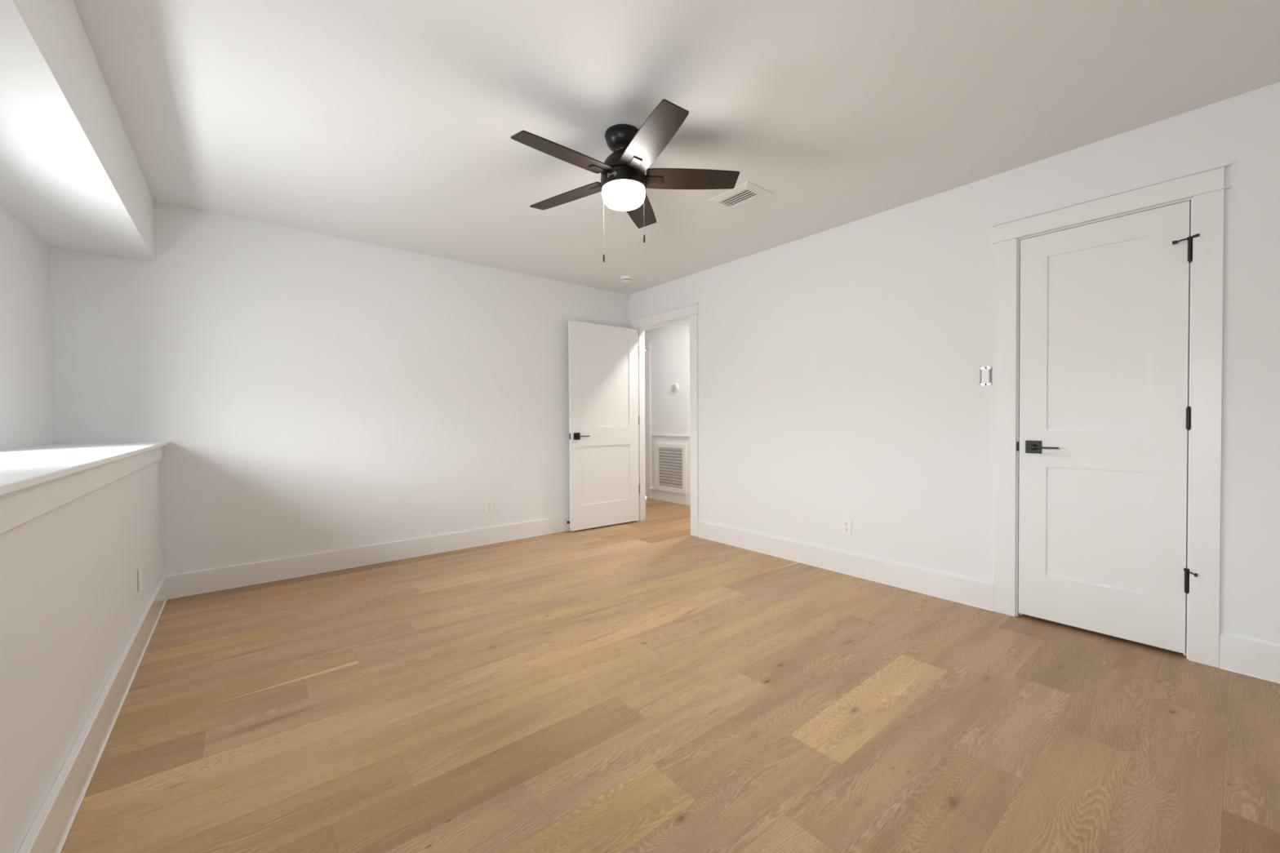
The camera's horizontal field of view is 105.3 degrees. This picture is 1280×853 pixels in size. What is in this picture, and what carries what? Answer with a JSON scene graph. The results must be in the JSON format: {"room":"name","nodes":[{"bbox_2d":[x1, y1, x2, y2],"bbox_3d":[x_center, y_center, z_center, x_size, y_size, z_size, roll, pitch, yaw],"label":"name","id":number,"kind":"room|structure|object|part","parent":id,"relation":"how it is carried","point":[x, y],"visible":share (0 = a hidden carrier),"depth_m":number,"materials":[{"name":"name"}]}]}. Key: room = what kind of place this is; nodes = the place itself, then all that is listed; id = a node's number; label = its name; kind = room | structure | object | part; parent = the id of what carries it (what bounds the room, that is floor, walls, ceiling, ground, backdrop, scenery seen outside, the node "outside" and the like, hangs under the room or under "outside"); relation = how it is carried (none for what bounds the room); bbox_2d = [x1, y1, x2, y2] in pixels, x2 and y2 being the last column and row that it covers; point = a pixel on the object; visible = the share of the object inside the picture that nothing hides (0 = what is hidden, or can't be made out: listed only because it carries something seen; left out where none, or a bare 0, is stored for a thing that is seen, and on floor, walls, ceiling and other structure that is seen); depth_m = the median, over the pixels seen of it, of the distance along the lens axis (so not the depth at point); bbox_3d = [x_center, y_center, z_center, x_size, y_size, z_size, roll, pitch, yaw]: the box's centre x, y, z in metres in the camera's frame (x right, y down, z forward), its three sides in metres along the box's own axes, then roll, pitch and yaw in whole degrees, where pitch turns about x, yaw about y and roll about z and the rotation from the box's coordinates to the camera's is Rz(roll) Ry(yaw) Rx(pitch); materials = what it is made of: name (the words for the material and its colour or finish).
{"room":"empty bedroom","nodes":[
{"label":"empty bedroom","id":0,"kind":"room"},
{"bbox_2d":[0,203,53,450],"bbox_3d":[-1.368,-0.199,0.283,0.120,1.590,6.200,-1,1,-39],"label":"wall","id":1,"kind":"structure","parent":0,"point":[26,420],"depth_m":2.38,"materials":[{"name":"white paint"}]},
{"bbox_2d":[0,0,155,262],"bbox_3d":[-1.211,-1.162,0.403,0.541,0.370,6.200,-1,1,-39],"label":"soffit","id":2,"kind":"structure","parent":0,"point":[71,173],"depth_m":1.81,"materials":[{"name":"white paint"}]},
{"bbox_2d":[0,460,161,852],"bbox_3d":[-1.029,0.612,0.568,0.100,0.956,6.200,-1,1,-39],"label":"wall","id":3,"kind":"structure","parent":0,"point":[71,603],"depth_m":1.36,"materials":[{"name":"white paint"}]},
{"bbox_2d":[0,446,163,534],"bbox_3d":[-0.985,0.177,0.599,0.019,0.088,6.200,-1,1,-39],"label":"trim","id":4,"kind":"structure","parent":3,"relation":"attached to","point":[18,508],"depth_m":1.31,"materials":[{"name":"white paint"}]},
{"bbox_2d":[0,441,169,496],"bbox_3d":[-1.137,0.126,0.475,0.471,0.019,6.200,-1,1,-39],"label":"ledge","id":5,"kind":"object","parent":3,"relation":"on","point":[20,468],"depth_m":1.60,"materials":[{"name":"white paint"}]},
{"bbox_2d":[17,576,167,852],"bbox_3d":[-0.972,1.016,0.607,0.026,0.146,6.183,-1,1,-39],"label":"baseboard","id":6,"kind":"structure","parent":3,"relation":"attached to","point":[50,829],"depth_m":1.50,"materials":[{"name":"white paint"}]},
{"bbox_2d":[137,565,142,592],"bbox_3d":[-2.423,0.739,2.368,0.008,0.115,0.070,-1,1,-39],"label":"wall plate","id":7,"kind":"object","parent":3,"relation":"attached to","point":[140,569],"visible":1,"depth_m":2.35,"materials":[{"name":"white plastic"}]},
{"bbox_2d":[48,200,629,576],"bbox_3d":[-1.808,-0.175,4.002,4.293,2.440,0.120,-1,1,-39],"label":"wall","id":8,"kind":"structure","parent":0,"point":[309,393],"depth_m":3.48,"materials":[{"name":"white paint"}]},
{"bbox_2d":[163,515,569,599],"bbox_3d":[-1.515,0.968,4.160,3.672,0.146,0.020,-1,1,-39],"label":"baseboard","id":9,"kind":"structure","parent":8,"relation":"attached to","point":[197,582],"depth_m":3.61,"materials":[{"name":"white paint"}]},
{"bbox_2d":[485,499,493,513],"bbox_3d":[-1.331,0.707,4.317,0.070,0.118,0.006,-1,1,-39],"label":"wall outlet","id":10,"kind":"object","parent":8,"relation":"attached to","point":[489,504],"visible":1,"depth_m":4.31,"materials":[{"name":"white plastic"}]},
{"bbox_2d":[487,502,491,510],"bbox_3d":[-1.331,0.707,4.317,0.033,0.067,0.006,-1,1,-39],"label":"receptacle","id":11,"kind":"object","parent":10,"relation":"attached to","point":[489,504],"depth_m":4.31,"materials":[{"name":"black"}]},
{"bbox_2d":[568,320,639,531],"bbox_3d":[-0.349,-0.009,4.973,0.837,2.033,0.162,-1,1,-37],"label":"door","id":12,"kind":"structure","parent":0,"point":[603,362],"depth_m":4.94,"materials":[{"name":"white paint"}]},
{"bbox_3d":[-0.613,0.095,4.748,0.068,0.068,0.009,-1,1,-37],"label":"handle","id":13,"kind":"part","parent":12,"relation":"part of","materials":[{"name":"black metal"}]},
{"bbox_3d":[-0.355,-0.454,4.964,0.583,0.908,0.020,-1,1,-37],"label":"panel","id":14,"kind":"part","parent":12,"relation":"part of","materials":[{"name":"white wood"}]},
{"bbox_3d":[-0.349,0.479,4.978,0.583,0.577,0.020,-1,1,-37],"label":"panel","id":15,"kind":"part","parent":12,"relation":"part of","materials":[{"name":"white wood"}]},
{"bbox_2d":[644,320,689,498],"bbox_3d":[0.849,-0.221,5.959,0.120,2.440,4.000,-1,1,-39],"label":"wall","id":16,"kind":"structure","parent":0,"point":[670,344],"depth_m":6.42,"materials":[{"name":"white paint"}]},
{"bbox_2d":[644,351,646,496],"bbox_3d":[-0.138,-0.040,7.098,0.050,2.034,0.780,-1,1,-39],"label":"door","id":17,"kind":"structure","parent":16,"relation":"in","point":[645,351],"depth_m":6.82,"materials":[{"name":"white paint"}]},
{"bbox_2d":[644,341,651,498],"bbox_3d":[-0.152,-0.091,7.071,0.032,2.160,0.954,-1,1,-39],"label":"trim","id":18,"kind":"structure","parent":16,"relation":"attached to","point":[647,344],"depth_m":6.74,"materials":[{"name":"white paint"}]},
{"bbox_2d":[653,442,686,494],"bbox_3d":[0.390,0.539,6.418,0.024,0.638,0.604,-1,1,-39],"label":"air vent","id":19,"kind":"object","parent":16,"relation":"in","point":[670,459],"visible":1,"depth_m":6.40,"materials":[{"name":"white plastic"}]},
{"bbox_2d":[652,434,690,506],"bbox_3d":[1.120,0.561,5.532,0.022,0.884,2.984,-1,1,-39],"label":"trim","id":20,"kind":"structure","parent":16,"relation":"attached to","point":[682,499],"depth_m":6.34,"materials":[{"name":"white paint"}]},
{"bbox_2d":[671,382,678,391],"bbox_3d":[0.445,-0.506,6.324,0.038,0.120,0.120,-1,1,-39],"label":"round wall fitting","id":21,"kind":"object","parent":16,"relation":"attached to","point":[674,387],"visible":1,"depth_m":6.30,"materials":[{"name":"white plastic"}]},
{"bbox_2d":[60,496,1279,852],"bbox_3d":[0.379,1.108,2.805,4.950,0.120,8.382,-1,1,-39],"label":"floor","id":22,"kind":"structure","parent":0,"point":[650,685],"depth_m":1.77,"materials":[{"name":"brown wood"}]},
{"bbox_2d":[73,0,1279,294],"bbox_3d":[0.111,-1.448,2.638,5.783,0.120,8.400,-1,1,-39],"label":"ceiling","id":23,"kind":"structure","parent":0,"point":[388,123],"depth_m":2.06,"materials":[{"name":"white paint"}]},
{"bbox_2d":[510,98,739,262],"bbox_3d":[-0.103,-1.089,2.292,1.034,0.585,1.076,-1,1,-39],"label":"ceiling fan","id":24,"kind":"object","parent":23,"relation":"hanging from","point":[624,184],"visible":1,"depth_m":2.24,"materials":[{"name":"brown wood"}]},
{"bbox_3d":[-0.328,-1.172,2.100,0.444,0.006,0.135,-1,12,-41],"label":"blade","id":25,"kind":"part","parent":24,"relation":"part of","materials":[{"name":"brown wood"}]},
{"bbox_3d":[-0.361,-1.168,2.485,0.444,0.006,0.135,-2,12,31],"label":"blade","id":26,"kind":"part","parent":24,"relation":"part of","materials":[{"name":"brown wood"}]},
{"bbox_3d":[-0.175,-0.985,2.366,0.007,0.291,0.006,0,1,27],"label":"pull chain","id":27,"kind":"part","parent":24,"relation":"part of","materials":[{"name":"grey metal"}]},
{"bbox_3d":[-0.077,-1.086,2.315,0.202,0.072,0.202,-1,1,-39],"label":"light globe","id":28,"kind":"part","parent":24,"relation":"part of","materials":[{"name":"white glass"}]},
{"bbox_3d":[-0.005,-1.176,2.636,0.135,0.006,0.444,-14,-3,13],"label":"blade","id":29,"kind":"part","parent":24,"relation":"part of","materials":[{"name":"brown wood"}]},
{"bbox_3d":[0.049,-1.183,2.013,0.135,0.006,0.444,12,-6,-22],"label":"blade","id":30,"kind":"part","parent":24,"relation":"part of","materials":[{"name":"brown wood"}]},
{"bbox_3d":[0.248,-1.185,2.344,0.444,0.006,0.135,-1,-13,-5],"label":"blade","id":31,"kind":"part","parent":24,"relation":"part of","materials":[{"name":"brown wood"}]},
{"bbox_2d":[620,275,632,283],"bbox_3d":[-0.127,-1.392,4.637,0.111,0.046,0.111,-1,1,-39],"label":"smoke detector","id":32,"kind":"object","parent":23,"relation":"attached to","point":[625,279],"visible":1,"depth_m":4.61,"materials":[{"name":"white plastic"}]},
{"bbox_2d":[707,181,773,211],"bbox_3d":[0.611,-1.388,2.969,0.247,0.016,0.303,-1,1,-39],"label":"ceiling vent","id":33,"kind":"object","parent":23,"relation":"in","point":[746,193],"visible":1,"depth_m":2.94,"materials":[{"name":"white metal"}]},
{"bbox_2d":[629,81,1279,646],"bbox_3d":[1.297,-0.191,3.680,0.115,2.440,8.100,-1,1,-39],"label":"wall","id":34,"kind":"structure","parent":0,"point":[838,367],"depth_m":3.02,"materials":[{"name":"white paint"}]},
{"bbox_2d":[644,330,645,519],"bbox_3d":[0.314,-0.059,4.996,0.020,2.151,1.023,-1,1,-39],"label":"trim","id":35,"kind":"structure","parent":34,"relation":"attached to","point":[644,331],"depth_m":5.32,"materials":[{"name":"white paint"}]},
{"bbox_2d":[627,302,698,536],"bbox_3d":[0.255,-0.062,4.937,0.146,2.160,1.036,-1,1,-39],"label":"trim","id":36,"kind":"structure","parent":34,"relation":"attached to","point":[689,312],"depth_m":4.58,"materials":[{"name":"white paint"}]},
{"bbox_2d":[697,520,994,611],"bbox_3d":[1.266,0.957,3.637,0.020,0.146,2.300,-1,1,-39],"label":"baseboard","id":37,"kind":"structure","parent":34,"relation":"attached to","point":[978,594],"depth_m":3.31,"materials":[{"name":"white paint"}]},
{"bbox_2d":[841,517,851,536],"bbox_3d":[1.446,0.702,3.420,0.006,0.118,0.070,-1,1,-39],"label":"wall outlet","id":38,"kind":"object","parent":34,"relation":"attached to","point":[846,523],"visible":1,"depth_m":3.42,"materials":[{"name":"white plastic"}]},
{"bbox_2d":[844,521,848,532],"bbox_3d":[1.446,0.702,3.420,0.006,0.067,0.033,-1,1,-39],"label":"receptacle","id":39,"kind":"object","parent":38,"relation":"attached to","point":[846,523],"depth_m":3.42,"materials":[{"name":"white plastic"}]},
{"bbox_2d":[979,365,991,386],"bbox_3d":[1.957,-0.286,2.767,0.012,0.112,0.058,-1,1,-39],"label":"light switch","id":40,"kind":"object","parent":34,"relation":"attached to","point":[985,373],"visible":1,"depth_m":2.76,"materials":[{"name":"grey plastic"}]},
{"bbox_2d":[1018,200,1199,653],"bbox_3d":[2.276,0.008,2.419,0.162,2.026,0.653,-1,1,-39],"label":"door","id":41,"kind":"structure","parent":34,"relation":"in","point":[1105,414],"depth_m":2.38,"materials":[{"name":"white paint"}]},
{"bbox_3d":[2.098,0.109,2.605,0.009,0.068,0.068,-1,1,-39],"label":"handle","id":42,"kind":"part","parent":41,"relation":"part of","materials":[{"name":"black metal"}]},
{"bbox_3d":[2.103,0.110,2.548,0.054,0.033,0.128,-1,1,-39],"label":"lever","id":43,"kind":"part","parent":41,"relation":"part of","materials":[{"name":"black metal"}]},
{"bbox_3d":[2.270,0.500,2.437,0.020,0.577,0.379,-1,1,-39],"label":"panel","id":44,"kind":"part","parent":41,"relation":"part of","materials":[{"name":"white wood"}]},
{"bbox_3d":[2.264,-0.433,2.423,0.020,0.908,0.379,-1,1,-39],"label":"panel","id":45,"kind":"part","parent":41,"relation":"part of","materials":[{"name":"white wood"}]},
{"bbox_2d":[991,162,1230,667],"bbox_3d":[2.283,-0.039,2.447,0.146,2.160,0.842,-1,1,-39],"label":"trim","id":46,"kind":"structure","parent":34,"relation":"attached to","point":[1205,188],"depth_m":2.17,"materials":[{"name":"white paint"}]},
{"bbox_3d":[2.067,0.108,2.668,0.036,0.057,0.007,-1,1,-39],"label":"strike plate","id":47,"kind":"part","parent":46,"relation":"part of","materials":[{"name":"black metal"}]},
{"bbox_2d":[1218,634,1279,684],"bbox_3d":[3.158,0.979,1.314,0.020,0.146,2.063,-1,1,-39],"label":"baseboard","id":48,"kind":"structure","parent":34,"relation":"attached to","point":[1256,660],"depth_m":2.04,"materials":[{"name":"white paint"}]}
]}

